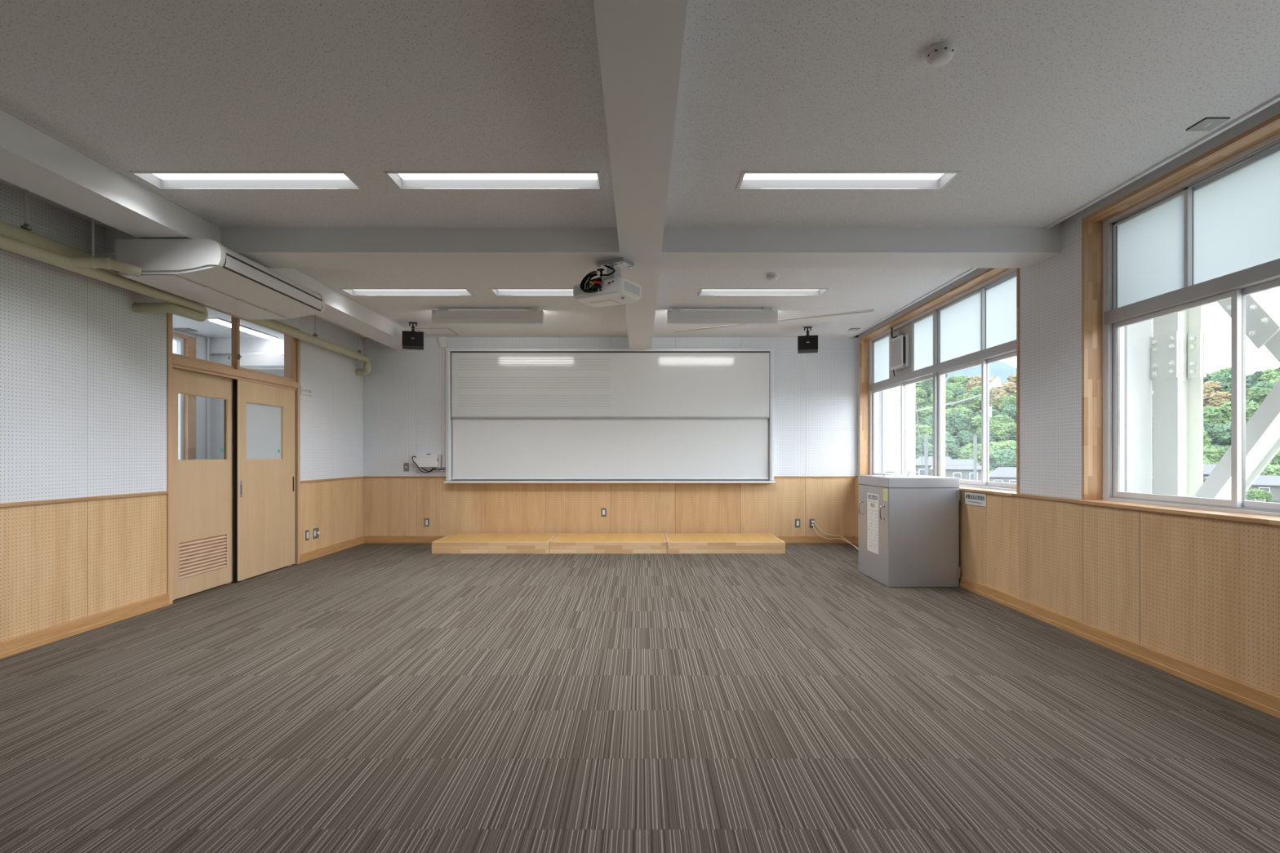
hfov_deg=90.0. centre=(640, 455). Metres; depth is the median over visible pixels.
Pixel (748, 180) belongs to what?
ceiling light
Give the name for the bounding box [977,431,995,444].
broadleaf tree
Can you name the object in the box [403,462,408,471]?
switch plate
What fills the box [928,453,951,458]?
broadleaf tree
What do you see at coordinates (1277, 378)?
broadleaf tree
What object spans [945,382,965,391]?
broadleaf tree
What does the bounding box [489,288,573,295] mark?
ceiling light
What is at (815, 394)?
wall
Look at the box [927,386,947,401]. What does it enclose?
broadleaf tree
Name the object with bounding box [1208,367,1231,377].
broadleaf tree
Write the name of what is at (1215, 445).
broadleaf tree
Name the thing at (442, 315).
light
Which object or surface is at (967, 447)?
broadleaf tree
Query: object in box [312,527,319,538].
socket plate
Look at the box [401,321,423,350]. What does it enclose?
wall speaker
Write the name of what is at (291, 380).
door frame
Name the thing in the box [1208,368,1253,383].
broadleaf tree
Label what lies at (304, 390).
room sign
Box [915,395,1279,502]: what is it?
hillside
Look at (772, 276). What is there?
smoke detector
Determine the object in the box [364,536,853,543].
baseboard
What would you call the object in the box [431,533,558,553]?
platform
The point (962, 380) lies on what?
broadleaf tree
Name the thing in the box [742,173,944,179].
diffuser
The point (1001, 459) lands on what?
broadleaf tree
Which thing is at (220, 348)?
wall
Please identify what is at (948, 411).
broadleaf tree
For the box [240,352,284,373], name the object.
air conditioner
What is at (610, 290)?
projector
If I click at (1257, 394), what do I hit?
broadleaf tree
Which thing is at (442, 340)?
conduit
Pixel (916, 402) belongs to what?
guy wire
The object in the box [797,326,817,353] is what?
wall speaker
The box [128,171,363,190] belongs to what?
ceiling light
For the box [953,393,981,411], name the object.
broadleaf tree
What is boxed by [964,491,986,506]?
wall sign
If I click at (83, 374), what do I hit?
wall
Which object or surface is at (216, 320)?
recessed light
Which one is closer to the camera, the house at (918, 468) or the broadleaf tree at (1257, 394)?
the house at (918, 468)
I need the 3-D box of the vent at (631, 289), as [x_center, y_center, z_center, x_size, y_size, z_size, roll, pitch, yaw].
[-0.063,-1.273,4.885,0.002,0.070,0.225,0,0,30]
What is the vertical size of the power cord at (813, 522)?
0.310 m
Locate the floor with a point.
(363, 698)
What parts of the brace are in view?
splice plate, brace splice plate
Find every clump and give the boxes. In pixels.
[964,381,981,392]
[967,375,981,382]
[976,378,1003,388]
[989,386,1008,410]
[999,380,1016,396]
[1004,373,1016,390]
[1203,380,1222,406]
[1203,391,1231,408]
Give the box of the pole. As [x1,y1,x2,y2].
[989,377,1002,417]
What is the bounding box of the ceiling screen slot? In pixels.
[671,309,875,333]
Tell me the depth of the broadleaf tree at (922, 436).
180.24 m
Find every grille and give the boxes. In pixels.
[402,330,422,345]
[798,335,817,349]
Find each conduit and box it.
[206,337,209,459]
[438,336,447,467]
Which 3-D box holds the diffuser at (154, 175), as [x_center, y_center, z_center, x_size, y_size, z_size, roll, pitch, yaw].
[-2.397,-1.742,3.925,1.225,0.011,0.206,0,0,0]
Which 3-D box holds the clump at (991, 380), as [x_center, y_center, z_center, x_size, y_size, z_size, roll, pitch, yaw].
[128.303,-23.219,234.288,8.905,9.409,8.964,0,0,39]
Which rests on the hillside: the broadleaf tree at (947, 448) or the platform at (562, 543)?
the broadleaf tree at (947, 448)
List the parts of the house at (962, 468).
pane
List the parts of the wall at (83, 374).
wood panel, white panel, white panel, white panel, wood panel, white panel, white panel, white panel, white panel, wood panel, wood panel, white panel, white panel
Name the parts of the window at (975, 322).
sash, pane, sash, blank panel, sash, sash, pane, sill, pane, sash, sash, sash, pane, sash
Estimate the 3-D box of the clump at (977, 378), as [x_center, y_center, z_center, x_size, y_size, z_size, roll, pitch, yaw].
[130.111,-26.362,249.261,10.553,9.256,9.126,0,0,14]
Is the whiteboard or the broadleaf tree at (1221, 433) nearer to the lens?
the whiteboard
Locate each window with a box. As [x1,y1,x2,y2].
[173,332,195,459]
[855,267,1019,496]
[1073,113,1279,525]
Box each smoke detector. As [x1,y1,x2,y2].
[765,272,778,280]
[924,40,955,66]
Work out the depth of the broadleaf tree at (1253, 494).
102.99 m
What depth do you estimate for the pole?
24.84 m
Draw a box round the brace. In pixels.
[1151,288,1279,499]
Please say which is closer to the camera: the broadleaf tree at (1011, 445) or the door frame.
the door frame
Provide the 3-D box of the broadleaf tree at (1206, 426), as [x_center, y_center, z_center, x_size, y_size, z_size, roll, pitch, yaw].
[140.415,-3.675,159.888,9.335,9.379,9.896,0,0,10]
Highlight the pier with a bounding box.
[881,382,915,475]
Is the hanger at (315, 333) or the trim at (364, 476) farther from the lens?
the trim at (364, 476)
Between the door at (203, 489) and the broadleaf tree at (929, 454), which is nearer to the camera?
the door at (203, 489)
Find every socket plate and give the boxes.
[305,529,309,540]
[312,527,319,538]
[424,518,429,526]
[601,508,606,516]
[795,519,799,527]
[809,519,814,527]
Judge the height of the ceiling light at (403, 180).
0.073 m
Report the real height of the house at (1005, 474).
5.200 m
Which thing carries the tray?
on the whiteboard
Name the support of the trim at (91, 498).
attached to the wall at (83, 374)
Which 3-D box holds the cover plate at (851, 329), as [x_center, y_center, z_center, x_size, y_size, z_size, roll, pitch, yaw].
[2.850,-1.682,8.536,0.121,0.008,0.131,0,0,0]
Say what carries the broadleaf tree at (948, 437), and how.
on the hillside
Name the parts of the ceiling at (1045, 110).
trim, trim, trim, trim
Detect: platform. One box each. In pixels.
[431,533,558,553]
[549,533,666,553]
[664,533,785,553]
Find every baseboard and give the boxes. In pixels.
[0,593,169,658]
[300,536,364,563]
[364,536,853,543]
[853,536,1279,719]
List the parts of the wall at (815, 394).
white panel, wood panel, white panel, white panel, wood panel, white panel, white panel, wood panel, wood panel, white panel, wood panel, white panel, white panel, wood panel, white panel, wood panel, white panel, wood panel, white panel, white panel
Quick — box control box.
[412,453,444,473]
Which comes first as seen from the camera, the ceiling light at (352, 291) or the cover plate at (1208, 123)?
the cover plate at (1208, 123)
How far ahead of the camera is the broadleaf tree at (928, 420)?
198.08 m
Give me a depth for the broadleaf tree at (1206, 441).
150.97 m
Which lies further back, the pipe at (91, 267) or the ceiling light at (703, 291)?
the ceiling light at (703, 291)
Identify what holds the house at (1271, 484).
on the ground
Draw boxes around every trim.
[0,490,168,507]
[300,475,364,483]
[364,475,854,477]
[1012,493,1077,502]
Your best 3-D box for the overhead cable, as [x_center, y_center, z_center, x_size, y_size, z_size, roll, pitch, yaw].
[14.309,-2.443,34.021,0.453,0.475,18.116,0,0,6]
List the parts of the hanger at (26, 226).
rod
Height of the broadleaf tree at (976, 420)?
9.131 m
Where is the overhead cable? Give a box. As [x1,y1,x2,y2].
[915,394,981,411]
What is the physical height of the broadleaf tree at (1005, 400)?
8.219 m
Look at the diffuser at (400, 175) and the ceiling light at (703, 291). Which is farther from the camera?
the ceiling light at (703, 291)
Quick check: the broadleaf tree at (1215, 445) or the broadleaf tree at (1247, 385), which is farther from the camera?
the broadleaf tree at (1247, 385)
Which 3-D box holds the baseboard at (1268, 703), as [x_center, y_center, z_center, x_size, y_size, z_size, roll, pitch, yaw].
[3.047,1.204,3.762,0.025,0.100,10.724,0,0,0]
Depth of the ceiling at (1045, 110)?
3.29 m
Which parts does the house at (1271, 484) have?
pane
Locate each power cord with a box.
[813,521,858,550]
[813,524,858,548]
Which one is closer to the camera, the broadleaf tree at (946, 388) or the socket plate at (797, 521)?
the socket plate at (797, 521)
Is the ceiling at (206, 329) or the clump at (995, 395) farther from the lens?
the clump at (995, 395)
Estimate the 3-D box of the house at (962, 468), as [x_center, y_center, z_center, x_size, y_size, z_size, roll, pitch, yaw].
[63.129,4.004,128.000,9.700,6.500,8.200,0,0,23]
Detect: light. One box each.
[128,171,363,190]
[206,317,278,339]
[339,288,474,295]
[382,171,603,190]
[431,307,544,324]
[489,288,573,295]
[666,307,777,324]
[697,288,828,295]
[736,171,960,190]
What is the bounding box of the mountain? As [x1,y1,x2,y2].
[945,360,1016,383]
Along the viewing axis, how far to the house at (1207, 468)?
124.48 m
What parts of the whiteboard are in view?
post, board rail, board rail, panel, rail, post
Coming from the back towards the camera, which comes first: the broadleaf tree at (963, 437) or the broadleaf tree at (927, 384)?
the broadleaf tree at (927, 384)
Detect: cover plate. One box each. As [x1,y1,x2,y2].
[848,328,860,330]
[1186,116,1230,131]
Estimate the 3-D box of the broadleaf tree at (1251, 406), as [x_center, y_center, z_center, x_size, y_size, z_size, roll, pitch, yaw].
[154.304,-8.494,165.727,10.586,12.238,10.636,0,0,1]
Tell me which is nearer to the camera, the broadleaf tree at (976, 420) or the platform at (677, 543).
the platform at (677, 543)
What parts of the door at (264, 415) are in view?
handle plate, pane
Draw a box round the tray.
[444,480,775,483]
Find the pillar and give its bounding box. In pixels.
[1127,319,1152,493]
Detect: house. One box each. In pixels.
[915,456,951,475]
[929,458,981,480]
[989,466,1016,483]
[1203,464,1216,478]
[1245,475,1279,501]
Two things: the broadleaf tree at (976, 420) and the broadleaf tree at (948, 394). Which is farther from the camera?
the broadleaf tree at (948, 394)
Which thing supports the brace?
on the schoolyard
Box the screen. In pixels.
[1245,498,1265,502]
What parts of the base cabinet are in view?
panel, handle, lid, panel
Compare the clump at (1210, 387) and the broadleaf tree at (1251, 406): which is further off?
the clump at (1210, 387)
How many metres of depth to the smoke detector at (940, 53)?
2.63 m
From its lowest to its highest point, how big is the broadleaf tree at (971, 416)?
9.378 m
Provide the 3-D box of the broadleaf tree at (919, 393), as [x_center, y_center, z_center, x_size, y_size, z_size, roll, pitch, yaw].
[97.082,-19.471,226.793,8.459,9.081,9.647,0,0,-5]
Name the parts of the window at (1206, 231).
pane, sash, sill, sash, sash, pane, sash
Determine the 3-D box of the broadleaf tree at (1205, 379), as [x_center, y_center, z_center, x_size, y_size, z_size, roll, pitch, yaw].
[183.602,-22.806,210.385,9.757,9.234,7.725,0,0,-44]
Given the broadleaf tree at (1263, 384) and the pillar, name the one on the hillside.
the broadleaf tree at (1263, 384)
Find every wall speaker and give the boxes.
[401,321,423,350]
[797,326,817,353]
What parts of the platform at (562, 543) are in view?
panel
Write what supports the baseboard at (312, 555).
attached to the wall at (83, 374)
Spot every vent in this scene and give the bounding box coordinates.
[173,328,197,331]
[624,280,639,296]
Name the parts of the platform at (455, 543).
panel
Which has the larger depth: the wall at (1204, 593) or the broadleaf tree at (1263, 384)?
the broadleaf tree at (1263, 384)
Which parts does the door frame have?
transom sash, transom sash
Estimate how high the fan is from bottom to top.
0.642 m
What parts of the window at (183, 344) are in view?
pane, frame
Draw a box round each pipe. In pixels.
[0,220,371,375]
[0,233,208,321]
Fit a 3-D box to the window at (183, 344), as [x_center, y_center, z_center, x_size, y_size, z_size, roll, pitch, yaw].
[-6.143,-0.641,7.625,0.155,1.930,2.250,0,0,0]
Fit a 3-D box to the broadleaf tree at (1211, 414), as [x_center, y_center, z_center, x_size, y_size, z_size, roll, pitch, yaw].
[144.972,-6.957,166.039,10.456,12.021,10.408,0,0,4]
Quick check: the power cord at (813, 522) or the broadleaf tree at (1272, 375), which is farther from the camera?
the broadleaf tree at (1272, 375)
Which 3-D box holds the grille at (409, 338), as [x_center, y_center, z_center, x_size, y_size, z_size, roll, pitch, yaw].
[-2.859,-1.470,8.039,0.244,0.176,0.034,0,0,-18]
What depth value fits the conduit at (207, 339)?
8.96 m
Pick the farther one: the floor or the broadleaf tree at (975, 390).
the broadleaf tree at (975, 390)
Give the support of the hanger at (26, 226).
hanging from the ceiling at (1045, 110)
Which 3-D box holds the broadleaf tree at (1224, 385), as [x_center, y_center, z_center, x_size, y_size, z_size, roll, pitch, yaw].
[172.757,-18.578,192.835,9.900,8.868,10.494,0,0,-24]
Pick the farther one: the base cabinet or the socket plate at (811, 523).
the socket plate at (811, 523)
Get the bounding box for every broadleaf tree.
[915,381,923,388]
[915,387,927,399]
[915,397,928,413]
[915,405,933,424]
[915,424,933,437]
[915,433,933,445]
[915,444,933,459]
[920,377,946,396]
[921,415,957,435]
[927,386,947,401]
[928,390,956,408]
[928,443,949,453]
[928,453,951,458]
[931,432,959,444]
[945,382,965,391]
[945,407,973,419]
[945,411,974,432]
[945,442,961,458]
[946,375,968,389]
[949,386,966,399]
[952,430,977,446]
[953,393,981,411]
[956,444,981,458]
[958,449,993,471]
[962,407,976,423]
[968,386,999,409]
[968,414,998,435]
[973,408,999,417]
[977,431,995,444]
[979,440,1016,454]
[989,448,1016,471]
[990,422,1016,441]
[992,414,1015,423]
[997,394,1016,411]
[999,404,1016,423]
[1203,372,1210,382]
[1203,404,1226,426]
[1203,422,1217,444]
[1203,428,1213,448]
[1203,445,1228,462]
[1203,459,1217,464]
[1206,378,1229,391]
[1206,444,1226,448]
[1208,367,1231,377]
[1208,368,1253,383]
[1208,421,1231,448]
[1219,399,1260,423]
[1225,382,1253,393]
[1245,386,1271,405]
[1246,488,1272,502]
[1248,370,1263,385]
[1250,381,1276,388]
[1256,372,1279,382]
[1259,465,1279,475]
[1260,368,1275,375]
[1267,464,1279,475]
[1269,373,1279,382]
[1271,449,1279,465]
[1273,366,1279,372]
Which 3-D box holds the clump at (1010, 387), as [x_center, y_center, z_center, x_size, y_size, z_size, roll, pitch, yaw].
[131.187,-22.078,229.617,7.741,9.533,7.793,0,0,-33]
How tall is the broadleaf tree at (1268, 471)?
8.435 m
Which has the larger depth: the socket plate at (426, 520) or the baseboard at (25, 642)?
the socket plate at (426, 520)
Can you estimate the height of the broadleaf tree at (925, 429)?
9.273 m
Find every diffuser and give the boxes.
[151,173,349,179]
[397,173,597,179]
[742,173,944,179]
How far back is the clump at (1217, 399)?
177.71 m
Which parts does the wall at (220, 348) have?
white panel, white panel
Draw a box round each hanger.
[20,189,32,231]
[91,217,94,257]
[312,315,318,337]
[357,333,361,353]
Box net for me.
[915,435,1016,480]
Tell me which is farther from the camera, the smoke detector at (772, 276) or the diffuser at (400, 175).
the smoke detector at (772, 276)
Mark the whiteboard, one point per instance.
(512, 414)
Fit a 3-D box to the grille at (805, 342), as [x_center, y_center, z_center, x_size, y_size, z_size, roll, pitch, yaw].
[2.178,-1.470,8.326,0.244,0.176,0.034,0,0,14]
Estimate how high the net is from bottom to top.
10.700 m
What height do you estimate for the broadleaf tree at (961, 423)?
9.557 m
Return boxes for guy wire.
[915,401,923,475]
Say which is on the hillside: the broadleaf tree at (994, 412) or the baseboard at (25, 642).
the broadleaf tree at (994, 412)
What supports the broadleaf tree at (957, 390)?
on the hillside
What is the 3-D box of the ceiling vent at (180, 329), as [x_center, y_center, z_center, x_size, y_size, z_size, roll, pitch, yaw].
[-5.930,-1.640,8.350,0.180,0.012,0.180,0,0,0]
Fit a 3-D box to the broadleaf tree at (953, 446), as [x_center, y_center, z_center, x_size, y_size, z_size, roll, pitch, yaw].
[86.248,1.309,175.309,9.667,9.786,9.111,0,0,-22]
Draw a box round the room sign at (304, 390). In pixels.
[300,385,311,395]
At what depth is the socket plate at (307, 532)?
7.59 m
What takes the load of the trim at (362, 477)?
attached to the wall at (83, 374)
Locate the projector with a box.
[573,257,640,307]
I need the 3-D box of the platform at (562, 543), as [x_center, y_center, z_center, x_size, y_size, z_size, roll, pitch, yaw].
[-0.411,1.180,8.610,1.494,0.148,0.920,0,0,0]
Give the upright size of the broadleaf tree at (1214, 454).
10.751 m
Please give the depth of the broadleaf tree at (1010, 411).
199.46 m
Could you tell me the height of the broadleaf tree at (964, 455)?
9.808 m
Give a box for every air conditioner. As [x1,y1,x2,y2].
[115,239,325,319]
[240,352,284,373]
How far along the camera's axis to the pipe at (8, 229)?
5.89 m
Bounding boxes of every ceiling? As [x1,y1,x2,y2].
[0,0,1279,350]
[173,306,284,337]
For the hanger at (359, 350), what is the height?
0.302 m
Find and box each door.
[173,368,233,600]
[233,379,295,582]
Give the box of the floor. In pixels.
[0,543,1279,852]
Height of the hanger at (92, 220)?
0.410 m
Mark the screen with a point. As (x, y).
(1255, 500)
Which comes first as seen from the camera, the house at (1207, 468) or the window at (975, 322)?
the window at (975, 322)
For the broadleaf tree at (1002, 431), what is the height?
9.783 m
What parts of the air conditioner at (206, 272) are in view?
intake panel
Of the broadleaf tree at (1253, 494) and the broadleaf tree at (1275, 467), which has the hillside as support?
the broadleaf tree at (1275, 467)
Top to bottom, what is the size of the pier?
13.000 m
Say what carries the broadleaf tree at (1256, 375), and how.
on the hillside
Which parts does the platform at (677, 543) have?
panel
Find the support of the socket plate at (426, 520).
attached to the wall at (815, 394)
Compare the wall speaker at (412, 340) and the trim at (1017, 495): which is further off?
the wall speaker at (412, 340)
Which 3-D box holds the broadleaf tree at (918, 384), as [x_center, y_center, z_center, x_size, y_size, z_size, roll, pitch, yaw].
[102.387,-24.333,242.529,9.628,8.139,10.126,0,0,45]
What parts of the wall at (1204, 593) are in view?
wood panel, white panel, wood panel, wood panel, white panel, wood panel, white panel, wood panel, wood panel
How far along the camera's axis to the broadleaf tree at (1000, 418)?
192.48 m
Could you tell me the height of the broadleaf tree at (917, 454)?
11.255 m
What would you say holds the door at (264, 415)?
in the wall at (83, 374)
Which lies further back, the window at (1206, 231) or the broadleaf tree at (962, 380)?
the broadleaf tree at (962, 380)
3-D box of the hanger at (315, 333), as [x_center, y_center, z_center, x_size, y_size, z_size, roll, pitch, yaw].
[-3.810,-1.535,7.500,0.056,0.302,0.056,0,0,0]
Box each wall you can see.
[0,182,363,641]
[173,328,284,459]
[363,334,857,536]
[854,100,1279,696]
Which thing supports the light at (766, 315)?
attached to the ceiling at (1045, 110)
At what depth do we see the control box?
9.01 m
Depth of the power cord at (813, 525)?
9.02 m
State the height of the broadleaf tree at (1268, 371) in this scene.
9.707 m
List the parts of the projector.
port panel, lamp door, plate, mount plate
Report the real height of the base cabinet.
1.090 m
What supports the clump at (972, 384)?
on the hillside
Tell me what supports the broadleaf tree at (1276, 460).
on the hillside
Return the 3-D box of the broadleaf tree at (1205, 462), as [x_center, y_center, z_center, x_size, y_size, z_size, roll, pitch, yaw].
[116.334,5.174,132.673,8.597,8.663,8.637,0,0,29]
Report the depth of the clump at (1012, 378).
241.36 m
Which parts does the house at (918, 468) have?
pane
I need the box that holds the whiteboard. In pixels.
[444,348,775,483]
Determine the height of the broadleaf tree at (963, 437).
7.118 m
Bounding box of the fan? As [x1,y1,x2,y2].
[889,327,909,376]
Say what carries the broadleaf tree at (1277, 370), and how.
on the hillside
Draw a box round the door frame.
[166,302,300,604]
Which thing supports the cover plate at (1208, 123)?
attached to the ceiling at (1045, 110)
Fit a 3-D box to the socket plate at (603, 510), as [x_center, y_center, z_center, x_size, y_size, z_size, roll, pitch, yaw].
[-0.525,0.814,9.139,0.072,0.118,0.010,0,0,0]
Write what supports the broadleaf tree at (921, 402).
on the hillside
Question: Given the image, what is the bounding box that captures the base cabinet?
[857,471,960,587]
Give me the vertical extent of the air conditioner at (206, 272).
0.263 m

